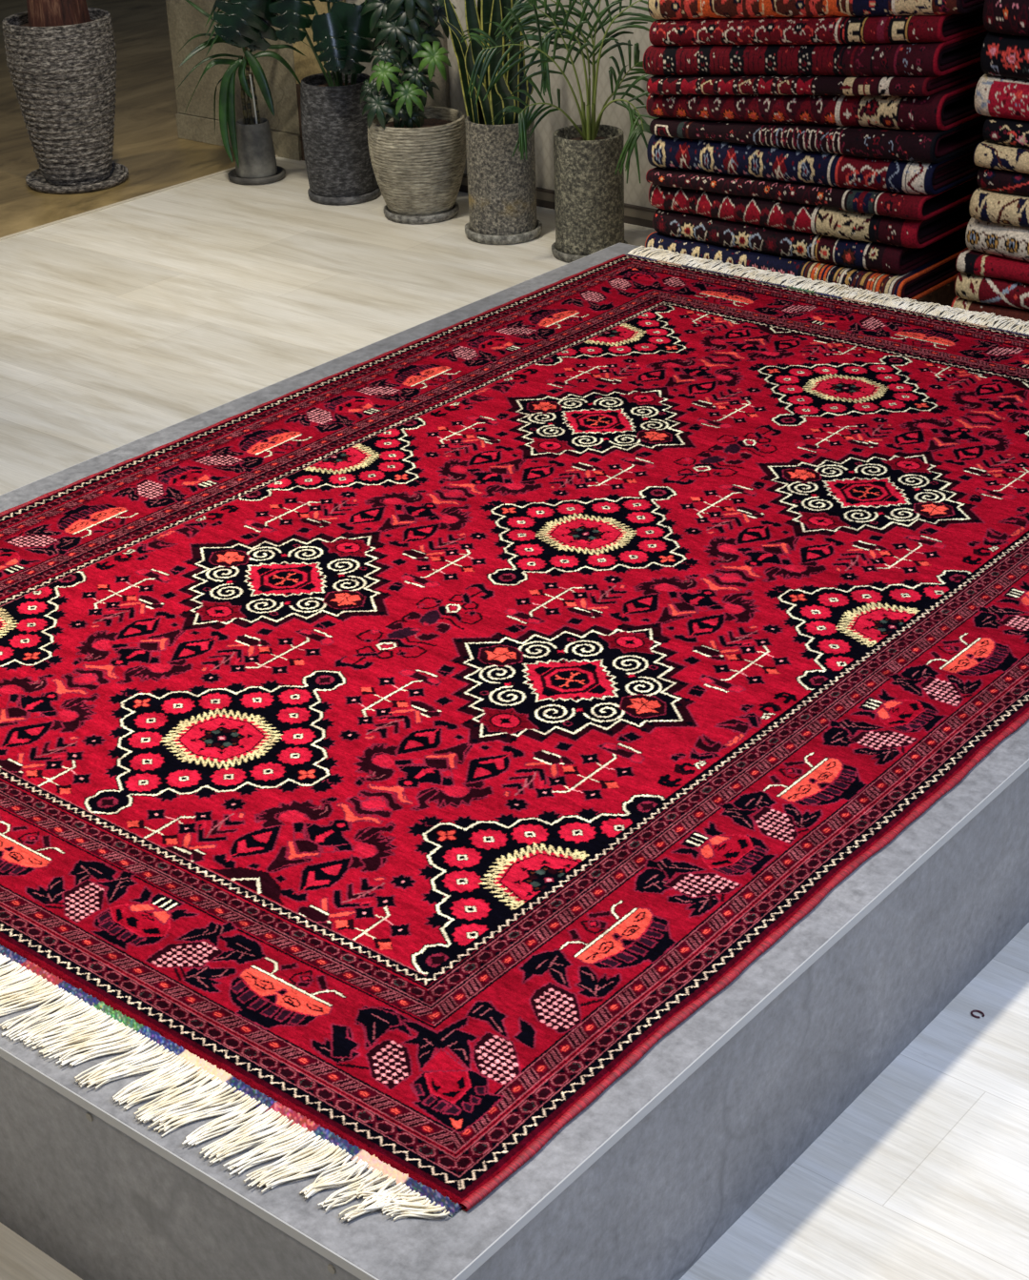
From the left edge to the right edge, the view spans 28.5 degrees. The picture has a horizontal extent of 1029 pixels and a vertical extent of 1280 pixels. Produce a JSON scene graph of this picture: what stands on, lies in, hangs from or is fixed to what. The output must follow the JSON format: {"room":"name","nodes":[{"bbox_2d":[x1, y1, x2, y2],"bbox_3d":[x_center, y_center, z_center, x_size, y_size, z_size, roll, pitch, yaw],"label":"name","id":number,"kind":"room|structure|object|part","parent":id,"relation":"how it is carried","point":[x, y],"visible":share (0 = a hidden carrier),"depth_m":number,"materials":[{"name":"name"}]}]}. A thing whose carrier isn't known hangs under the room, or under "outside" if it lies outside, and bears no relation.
{"room":"store","nodes":[
{"label":"store","id":0,"kind":"room"},
{"bbox_2d":[175,112,304,161],"bbox_3d":[-0.968,-2.019,8.157,1.007,0.098,0.132,19,34,35],"label":"stone wall","id":1,"kind":"structure","parent":0,"point":[286,145],"depth_m":8.27,"materials":[{"name":"beige stone"}]},
{"bbox_2d":[0,155,278,240],"bbox_3d":[-3.403,-0.468,5.469,0.016,0.015,7.800,19,34,35],"label":"trim","id":2,"kind":"structure","parent":1,"relation":"attached to","point":[231,169],"depth_m":7.51,"materials":[{"name":"beige wood"}]},
{"bbox_2d":[165,0,345,139],"bbox_3d":[-1.011,-3.345,7.469,1.007,2.914,0.120,19,34,35],"label":"stone wall","id":3,"kind":"structure","parent":0,"point":[185,22],"depth_m":8.09,"materials":[{"name":"beige stone"}]},
{"bbox_2d":[235,117,277,178],"bbox_3d":[-0.994,-1.879,7.748,0.160,0.209,0.160,-2,28,0],"label":"pot","id":4,"kind":"object","parent":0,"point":[254,150],"depth_m":7.70,"materials":[{"name":"grey concrete"}]},
{"bbox_2d":[300,71,377,197],"bbox_3d":[-0.639,-1.844,7.429,0.276,0.419,0.276,-2,28,0],"label":"pot","id":5,"kind":"object","parent":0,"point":[337,158],"depth_m":7.33,"materials":[{"name":"grey stone"}]},
{"bbox_2d":[345,0,657,209],"bbox_3d":[2.037,-2.237,5.237,6.860,3.000,0.120,19,34,35],"label":"wall","id":6,"kind":"structure","parent":0,"point":[636,193],"depth_m":7.01,"materials":[{"name":"beige paint"}]},
{"bbox_2d":[413,0,450,107],"bbox_3d":[-0.342,-3.030,6.914,0.160,3.000,0.022,19,34,35],"label":"trim","id":7,"kind":"structure","parent":6,"relation":"attached to","point":[441,98],"depth_m":7.40,"materials":[{"name":"grey paint"}]},
{"bbox_2d":[459,173,656,228],"bbox_3d":[2.232,-0.843,5.730,6.365,0.060,0.016,19,34,35],"label":"baseboard","id":8,"kind":"structure","parent":6,"relation":"attached to","point":[541,195],"depth_m":7.09,"materials":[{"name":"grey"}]},
{"bbox_2d":[0,0,1028,1279],"bbox_3d":[-1.835,-1.749,7.870,15.600,0.060,14.000,19,34,35],"label":"floor","id":9,"kind":"structure","parent":0,"point":[122,324],"depth_m":6.07,"materials":[{"name":"beige wood"}]},
{"bbox_2d":[1,0,128,193],"bbox_3d":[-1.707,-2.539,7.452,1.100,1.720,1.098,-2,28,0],"label":"plant pot","id":10,"kind":"object","parent":9,"relation":"on","point":[61,58],"visible":1,"depth_m":7.55,"materials":[{"name":"wicker"}]},
{"bbox_2d":[178,0,309,184],"bbox_3d":[-1.054,-2.119,7.665,0.486,0.735,0.382,-18,32,-28],"label":"dracaena","id":11,"kind":"object","parent":9,"relation":"on","point":[251,137],"visible":0.9,"depth_m":7.63,"materials":[{"name":"plant"}]},
{"bbox_3d":[-1.024,-2.065,7.663,0.024,0.281,0.020,-2,28,0],"label":"stem","id":12,"kind":"part","parent":11,"relation":"part of","materials":[{"name":"plant"}]},
{"bbox_3d":[-1.004,-2.091,7.637,0.026,0.351,0.019,-2,28,0],"label":"stem","id":13,"kind":"part","parent":11,"relation":"part of","materials":[{"name":"plant"}]},
{"bbox_3d":[-0.980,-2.030,7.657,0.033,0.221,0.020,-2,28,0],"label":"stem","id":14,"kind":"part","parent":11,"relation":"part of","materials":[{"name":"beige plant"}]},
{"bbox_2d":[213,0,421,204],"bbox_3d":[-0.720,-2.133,7.225,0.853,1.147,0.391,-2,28,0],"label":"monstera","id":15,"kind":"object","parent":9,"relation":"on","point":[335,128],"visible":0.83,"depth_m":7.24,"materials":[{"name":"stone"}]},
{"bbox_2d":[360,0,467,223],"bbox_3d":[-0.358,-1.903,7.083,0.371,0.849,0.354,-2,28,0],"label":"plant","id":16,"kind":"object","parent":9,"relation":"on","point":[417,152],"visible":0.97,"depth_m":7.01,"materials":[{"name":"green plant"}]},
{"bbox_3d":[-0.340,-1.688,7.199,0.350,0.337,0.350,-2,28,0],"label":"pot","id":17,"kind":"part","parent":16,"relation":"part of","materials":[{"name":"beige wicker"}]},
{"bbox_2d":[443,0,542,244],"bbox_3d":[-0.074,-1.838,6.800,0.310,0.977,0.267,-2,28,0],"label":"potted snake plant","id":18,"kind":"object","parent":9,"relation":"on","point":[502,187],"visible":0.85,"depth_m":6.81,"materials":[{"name":"green plant"}]},
{"bbox_3d":[-0.044,-1.590,6.930,0.233,0.394,0.233,-2,28,0],"label":"pot","id":19,"kind":"part","parent":18,"relation":"part of","materials":[{"name":"grey stone"}]},
{"bbox_2d":[0,243,1028,1279],"bbox_3d":[0.103,-0.037,4.013,2.185,0.358,3.295,19,34,35],"label":"display platform","id":20,"kind":"object","parent":9,"relation":"on","point":[643,1181],"visible":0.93,"depth_m":2.65,"materials":[{"name":"grey concrete"}]},
{"bbox_2d":[0,245,1028,1221],"bbox_3d":[0.094,-0.208,3.920,2.101,0.033,3.280,19,34,35],"label":"carpet","id":21,"kind":"object","parent":20,"relation":"on","point":[399,746],"visible":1,"depth_m":3.37,"materials":[{"name":"fabric"}]},
{"bbox_2d":[461,0,658,263],"bbox_3d":[0.197,-1.713,6.551,0.740,0.970,0.297,-5,28,-5],"label":"potted palm","id":22,"kind":"object","parent":9,"relation":"on","point":[589,157],"visible":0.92,"depth_m":6.53,"materials":[{"name":"plant"}]},
{"bbox_3d":[0.073,-1.746,6.475,0.324,0.335,0.156,-2,28,0],"label":"frond stem","id":23,"kind":"part","parent":22,"relation":"part of","materials":[{"name":"green plant"}]},
{"bbox_3d":[0.123,-1.667,6.533,0.247,0.140,0.011,-17,31,-26],"label":"frond stem","id":24,"kind":"part","parent":22,"relation":"part of","materials":[{"name":"green plant"}]},
{"bbox_3d":[0.146,-1.817,6.489,0.190,0.442,0.015,-10,29,-15],"label":"frond stem","id":25,"kind":"part","parent":22,"relation":"part of","materials":[{"name":"green plant"}]},
{"bbox_3d":[0.165,-1.786,6.506,0.168,0.355,0.017,-11,29,-16],"label":"frond stem","id":26,"kind":"part","parent":22,"relation":"part of","materials":[{"name":"green plant"}]},
{"bbox_3d":[0.159,-1.843,6.508,0.170,0.468,0.009,-2,28,0],"label":"frond stem","id":27,"kind":"part","parent":22,"relation":"part of","materials":[{"name":"green plant"}]},
{"bbox_3d":[0.229,-1.901,6.544,0.037,0.509,0.127,-19,32,-29],"label":"frond stem","id":28,"kind":"part","parent":22,"relation":"part of","materials":[{"name":"green plant"}]},
{"bbox_2d":[553,123,624,255],"bbox_3d":[0.247,-1.480,6.699,0.229,0.395,0.229,-2,28,0],"label":"pot","id":29,"kind":"object","parent":22,"relation":"attached to","point":[589,161],"depth_m":6.62,"materials":[{"name":"grey stone"}]},
{"bbox_3d":[0.266,-1.882,6.521,0.082,0.520,0.017,-26,36,-38],"label":"frond stem","id":30,"kind":"part","parent":22,"relation":"part of","materials":[{"name":"green plant"}]},
{"bbox_3d":[0.330,-1.757,6.601,0.174,0.222,0.009,-16,31,-25],"label":"frond stem","id":31,"kind":"part","parent":22,"relation":"part of","materials":[{"name":"green plant"}]},
{"bbox_3d":[0.351,-1.844,6.511,0.217,0.444,0.009,-2,28,0],"label":"frond stem","id":32,"kind":"part","parent":22,"relation":"part of","materials":[{"name":"green plant"}]},
{"bbox_3d":[0.333,-1.679,6.545,0.193,0.136,0.015,13,31,26],"label":"frond stem","id":33,"kind":"part","parent":22,"relation":"part of","materials":[{"name":"green plant"}]},
{"bbox_2d":[916,279,955,305],"bbox_3d":[0.955,-1.067,6.094,0.820,0.200,0.710,19,34,35],"label":"stand","id":34,"kind":"object","parent":9,"relation":"on","point":[944,295],"visible":0.15,"depth_m":5.82,"materials":[{"name":"brown wood"}]},
{"bbox_2d":[645,231,968,300],"bbox_3d":[0.947,-1.192,6.036,0.862,0.076,0.744,19,34,35],"label":"carpet","id":35,"kind":"object","parent":34,"relation":"on","point":[942,271],"visible":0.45,"depth_m":5.72,"materials":[{"name":"carpet"}]},
{"bbox_2d":[652,208,967,274],"bbox_3d":[0.944,-1.265,6.011,0.827,0.092,0.727,19,34,35],"label":"carpet","id":36,"kind":"object","parent":35,"relation":"on","point":[853,253],"visible":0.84,"depth_m":5.73,"materials":[{"name":"carpet"}]},
{"bbox_2d":[649,183,971,248],"bbox_3d":[0.955,-1.331,5.960,0.892,0.108,0.733,19,34,35],"label":"carpet","id":37,"kind":"object","parent":36,"relation":"on","point":[827,221],"visible":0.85,"depth_m":5.66,"materials":[{"name":"red carpet"}]},
{"bbox_2d":[646,166,978,220],"bbox_3d":[0.960,-1.390,5.914,0.907,0.090,0.743,19,34,35],"label":"carpet","id":38,"kind":"object","parent":37,"relation":"on","point":[900,205],"visible":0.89,"depth_m":5.62,"materials":[{"name":"red carpet"}]},
{"bbox_2d":[647,134,980,194],"bbox_3d":[0.963,-1.448,5.885,0.927,0.140,0.736,19,34,35],"label":"carpet","id":39,"kind":"object","parent":38,"relation":"on","point":[766,162],"visible":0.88,"depth_m":5.58,"materials":[{"name":"blue carpet"}]},
{"bbox_2d":[650,115,989,162],"bbox_3d":[0.967,-1.525,5.835,0.921,0.118,0.740,19,34,35],"label":"carpet","id":40,"kind":"object","parent":39,"relation":"on","point":[907,145],"visible":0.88,"depth_m":5.51,"materials":[{"name":"black carpet"}]},
{"bbox_2d":[647,73,985,130],"bbox_3d":[0.962,-1.592,5.813,0.942,0.172,0.726,19,34,35],"label":"carpet","id":41,"kind":"object","parent":40,"relation":"on","point":[947,109],"visible":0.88,"depth_m":5.49,"materials":[{"name":"red carpet"}]},
{"bbox_2d":[647,60,984,96],"bbox_3d":[0.949,-1.645,5.781,0.895,0.148,0.746,19,34,35],"label":"carpet","id":42,"kind":"object","parent":41,"relation":"on","point":[761,84],"visible":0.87,"depth_m":5.48,"materials":[{"name":"red carpet"}]},
{"bbox_2d":[643,27,989,76],"bbox_3d":[0.951,-1.705,5.749,0.936,0.184,0.741,19,34,35],"label":"carpet","id":43,"kind":"object","parent":42,"relation":"on","point":[933,58],"visible":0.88,"depth_m":5.44,"materials":[{"name":"red carpet"}]},
{"bbox_2d":[649,7,984,45],"bbox_3d":[0.955,-1.773,5.710,0.922,0.176,0.737,19,34,35],"label":"carpet","id":44,"kind":"object","parent":43,"relation":"on","point":[896,29],"visible":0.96,"depth_m":5.41,"materials":[{"name":"red carpet"}]},
{"bbox_2d":[648,0,984,20],"bbox_3d":[0.970,-1.831,5.663,0.973,0.181,0.738,19,34,35],"label":"carpet","id":45,"kind":"object","parent":44,"relation":"on","point":[662,10],"visible":1,"depth_m":5.40,"materials":[{"name":"red carpet"}]},
{"bbox_2d":[971,1009,984,1017],"bbox_3d":[0.724,0.584,3.166,0.022,0.003,0.018,19,34,35],"label":"ring","id":46,"kind":"object","parent":9,"relation":"on","point":[975,1010],"visible":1,"depth_m":3.17,"materials":[{"name":"silver metal"}]},
{"bbox_3d":[1.768,-0.770,5.500,0.900,0.173,0.710,19,34,35],"label":"stand","id":47,"kind":"object","parent":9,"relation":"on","visible":0},
{"bbox_2d":[950,295,1028,322],"bbox_3d":[1.760,-0.891,5.448,0.950,0.090,0.737,19,34,35],"label":"carpet","id":48,"kind":"object","parent":47,"relation":"on","point":[963,303],"visible":0.25,"depth_m":5.41,"materials":[{"name":"brown carpet"}]},
{"bbox_2d":[954,271,1028,309],"bbox_3d":[1.768,-0.956,5.402,0.950,0.086,0.741,19,34,35],"label":"carpet","id":49,"kind":"object","parent":48,"relation":"on","point":[994,291],"visible":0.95,"depth_m":5.37,"materials":[{"name":"carpet"}]},
{"bbox_2d":[955,248,1028,284],"bbox_3d":[1.768,-1.011,5.371,0.950,0.058,0.742,19,34,35],"label":"carpet","id":50,"kind":"object","parent":49,"relation":"on","point":[969,261],"visible":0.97,"depth_m":5.34,"materials":[{"name":"red carpet"}]},
{"bbox_2d":[965,217,1028,261],"bbox_3d":[1.778,-1.072,5.333,0.950,0.096,0.734,19,34,35],"label":"carpet","id":51,"kind":"object","parent":50,"relation":"on","point":[1010,241],"visible":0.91,"depth_m":5.31,"materials":[{"name":"white carpet"}]},
{"bbox_2d":[969,186,1028,227],"bbox_3d":[1.783,-1.142,5.279,0.950,0.078,0.748,19,34,35],"label":"carpet","id":52,"kind":"object","parent":51,"relation":"on","point":[985,205],"visible":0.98,"depth_m":5.25,"materials":[{"name":"beige carpet"}]},
{"bbox_2d":[976,166,1028,196],"bbox_3d":[1.793,-1.208,5.250,0.950,0.064,0.725,19,34,35],"label":"carpet","id":53,"kind":"object","parent":52,"relation":"on","point":[992,179],"visible":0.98,"depth_m":5.23,"materials":[{"name":"red carpet"}]},
{"bbox_2d":[974,140,1028,173],"bbox_3d":[1.782,-1.259,5.216,0.950,0.062,0.747,19,34,35],"label":"carpet","id":54,"kind":"object","parent":53,"relation":"on","point":[986,153],"visible":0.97,"depth_m":5.20,"materials":[{"name":"beige carpet"}]},
{"bbox_2d":[982,116,1028,148],"bbox_3d":[1.793,-1.318,5.188,0.950,0.070,0.727,19,34,35],"label":"carpet","id":55,"kind":"object","parent":54,"relation":"on","point":[996,130],"visible":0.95,"depth_m":5.18,"materials":[{"name":"black carpet"}]},
{"bbox_2d":[975,74,1028,121],"bbox_3d":[1.766,-1.396,5.165,0.950,0.108,0.734,19,34,35],"label":"carpet","id":56,"kind":"object","parent":55,"relation":"on","point":[995,96],"visible":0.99,"depth_m":5.15,"materials":[{"name":"red carpet"}]},
{"bbox_2d":[980,31,1028,80],"bbox_3d":[1.772,-1.489,5.114,0.950,0.112,0.724,19,34,35],"label":"carpet","id":57,"kind":"object","parent":56,"relation":"on","point":[1004,55],"visible":0.98,"depth_m":5.11,"materials":[{"name":"black carpet"}]},
{"bbox_2d":[982,0,1028,36],"bbox_3d":[1.764,-1.583,5.056,0.950,0.115,0.743,19,34,35],"label":"carpet","id":58,"kind":"object","parent":57,"relation":"on","point":[1011,17],"visible":1,"depth_m":5.05,"materials":[{"name":"red carpet"}]}
]}

